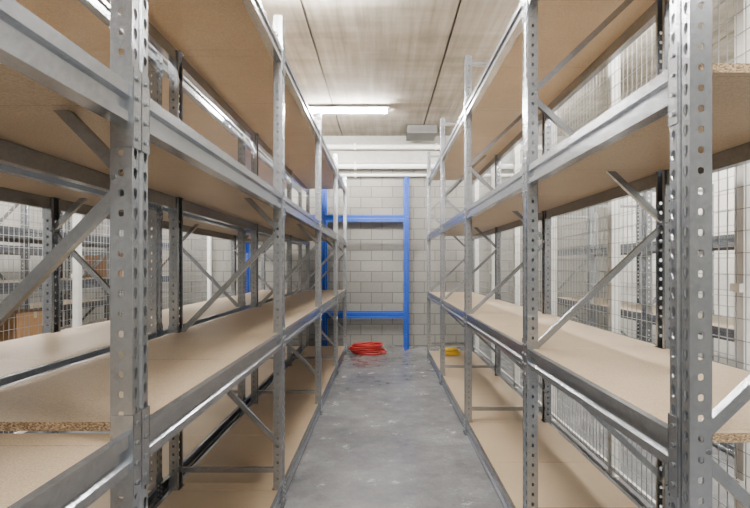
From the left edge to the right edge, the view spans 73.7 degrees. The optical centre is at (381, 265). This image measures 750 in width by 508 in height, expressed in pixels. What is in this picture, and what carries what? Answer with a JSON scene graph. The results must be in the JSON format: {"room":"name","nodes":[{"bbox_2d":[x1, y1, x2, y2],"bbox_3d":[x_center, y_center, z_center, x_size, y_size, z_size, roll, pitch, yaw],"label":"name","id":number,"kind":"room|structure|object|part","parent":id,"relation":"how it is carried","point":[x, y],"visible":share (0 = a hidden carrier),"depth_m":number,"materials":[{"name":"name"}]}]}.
{"room":"warehouse","nodes":[
{"label":"warehouse","id":0,"kind":"room"},
{"bbox_2d":[0,201,85,325],"bbox_3d":[-5.700,-0.465,3.125,0.200,3.930,12.650,0,0,0],"label":"wall","id":1,"kind":"structure","parent":0,"point":[15,218],"depth_m":7.75,"materials":[{"name":"white paint"}]},
{"bbox_2d":[86,169,606,344],"bbox_3d":[-0.650,-0.465,9.550,10.300,3.930,0.200,0,0,0],"label":"wall","id":2,"kind":"structure","parent":0,"point":[374,249],"depth_m":9.45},
{"bbox_2d":[327,143,541,177],"bbox_3d":[-0.650,-1.960,9.323,9.860,0.590,0.252,0,0,0],"label":"pipes","id":3,"kind":"object","parent":2,"relation":"attached to","point":[354,147],"visible":0.29,"depth_m":9.28,"materials":[{"name":"white metal"}]},
{"bbox_2d":[323,136,566,163],"bbox_3d":[-0.650,-2.174,9.389,9.900,0.508,0.119,0,0,0],"label":"lintel","id":4,"kind":"object","parent":2,"relation":"attached to","point":[344,156],"visible":0.29,"depth_m":9.33,"materials":[{"name":"white paint"}]},
{"bbox_2d":[12,345,733,507],"bbox_3d":[-0.650,1.600,3.125,10.300,0.200,13.050,0,0,0],"label":"floor","id":5,"kind":"structure","parent":0,"point":[387,434],"depth_m":4.13,"materials":[{"name":"concrete"}]},
{"bbox_2d":[0,204,105,324],"bbox_3d":[-4.850,0.197,4.441,0.724,2.606,7.722,0,0,0],"label":"storage rack","id":6,"kind":"object","parent":5,"relation":"on","point":[23,252],"visible":0.24,"depth_m":6.61,"materials":[{"name":"metal"}]},
{"bbox_2d":[0,212,168,432],"bbox_3d":[-3.650,0.297,4.241,0.724,2.406,7.722,0,0,0],"label":"storage rack","id":7,"kind":"object","parent":5,"relation":"on","point":[19,232],"visible":0.05,"depth_m":5.62,"materials":[{"name":"metal"}]},
{"bbox_2d":[0,309,41,340],"bbox_3d":[-3.650,0.597,4.900,0.502,0.303,0.500,0,0,0],"label":"cardboard box","id":8,"kind":"object","parent":7,"relation":"on","point":[18,322],"visible":0.44,"depth_m":4.74,"materials":[{"name":"brown cardboard"}]},
{"bbox_2d":[84,256,123,276],"bbox_3d":[-3.650,0.006,6.800,0.502,0.283,0.500,0,0,0],"label":"cardboard box","id":9,"kind":"object","parent":7,"relation":"on","point":[85,257],"visible":0.25,"depth_m":6.55,"materials":[{"name":"brown cardboard"}]},
{"bbox_2d":[15,214,211,432],"bbox_3d":[-3.104,0.025,4.675,0.108,2.950,8.950,0,0,0],"label":"posts","id":10,"kind":"object","parent":5,"relation":"on","point":[77,268],"visible":0.13,"depth_m":5.09,"materials":[{"name":"white metal"}]},
{"bbox_2d":[0,202,206,432],"bbox_3d":[-3.148,0.021,4.674,0.008,2.842,8.952,0,0,0],"label":"grid","id":11,"kind":"object","parent":10,"relation":"attached to","point":[8,211],"visible":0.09,"depth_m":5.54,"materials":[{"name":"grey metal"}]},
{"bbox_2d":[0,0,301,507],"bbox_3d":[-1.750,-0.028,4.061,0.724,3.056,9.442,0,0,0],"label":"storage rack","id":12,"kind":"object","parent":5,"relation":"on","point":[86,23],"visible":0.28,"depth_m":3.14,"materials":[{"name":"metal"}]},
{"bbox_2d":[0,0,346,507],"bbox_3d":[-0.970,-0.028,4.061,0.724,3.056,9.442,0,0,0],"label":"storage rack","id":13,"kind":"object","parent":5,"relation":"on","point":[66,115],"visible":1,"depth_m":2.06,"materials":[{"name":"metal"}]},
{"bbox_2d":[245,176,409,349],"bbox_3d":[-1.034,-0.053,9.160,3.072,3.106,0.424,0,0,0],"label":"storage rack","id":14,"kind":"object","parent":5,"relation":"on","point":[326,218],"visible":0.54,"depth_m":8.97,"materials":[{"name":"metal"}]},
{"bbox_2d":[348,342,386,354],"bbox_3d":[-0.250,1.404,8.541,0.663,0.179,0.410,0,0,0],"label":"coil","id":15,"kind":"object","parent":5,"relation":"on","point":[362,348],"visible":1,"depth_m":8.39,"materials":[{"name":"rubber"}]},
{"bbox_2d":[426,0,749,507],"bbox_3d":[1.123,-0.188,4.746,0.779,3.376,7.112,0,0,0],"label":"storage rack","id":16,"kind":"object","parent":5,"relation":"on","point":[690,123],"depth_m":2.59,"materials":[{"name":"metal"}]},
{"bbox_3d":[1.051,1.322,7.744,0.332,0.121,0.194,0,0,0],"label":"yellow cable coil","id":17,"kind":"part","parent":16,"relation":"part of","materials":[{"name":"yellow plastic"}]},
{"bbox_2d":[474,0,749,507],"bbox_3d":[1.676,-0.325,4.825,0.108,3.650,8.650,0,0,0],"label":"wire mesh partition","id":18,"kind":"structure","parent":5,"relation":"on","point":[739,287],"depth_m":3.57,"materials":[{"name":"white galvanised steel"}]},
{"bbox_2d":[474,0,749,507],"bbox_3d":[1.632,-0.329,4.824,0.008,3.542,8.652,0,0,0],"label":"grid","id":19,"kind":"object","parent":18,"relation":"attached to","point":[746,6],"visible":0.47,"depth_m":3.37,"materials":[{"name":"grey metal"}]},
{"bbox_2d":[558,184,733,458],"bbox_3d":[3.100,0.322,4.541,0.724,2.356,7.122,0,0,0],"label":"storage rack","id":20,"kind":"object","parent":5,"relation":"on","point":[591,250],"visible":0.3,"depth_m":5.53,"materials":[{"name":"metal"}]},
{"bbox_2d":[261,0,733,135],"bbox_3d":[-0.650,-2.530,3.125,10.300,0.200,13.050,0,0,0],"label":"ceiling","id":21,"kind":"structure","parent":0,"point":[407,57],"depth_m":5.75,"materials":[{"name":"concrete"}]},
{"bbox_2d":[309,106,388,113],"bbox_3d":[-0.530,-2.378,7.600,1.280,0.101,0.180,0,0,0],"label":"fluorescent ceiling light","id":22,"kind":"object","parent":21,"relation":"attached to","point":[323,109],"visible":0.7,"depth_m":7.55,"materials":[{"name":"white paint"}]},
{"bbox_2d":[406,125,436,140],"bbox_3d":[0.695,-2.359,8.870,0.510,0.138,0.560,0,0,0],"label":"duct","id":23,"kind":"object","parent":21,"relation":"attached to","point":[414,132],"depth_m":8.63,"materials":[{"name":"grey metal"}]},
{"bbox_2d":[620,168,733,365],"bbox_3d":[4.400,-0.465,3.125,0.200,3.930,12.650,0,0,0],"label":"wall","id":24,"kind":"structure","parent":0,"point":[722,174],"depth_m":6.47,"materials":[{"name":"white paint"}]}
]}

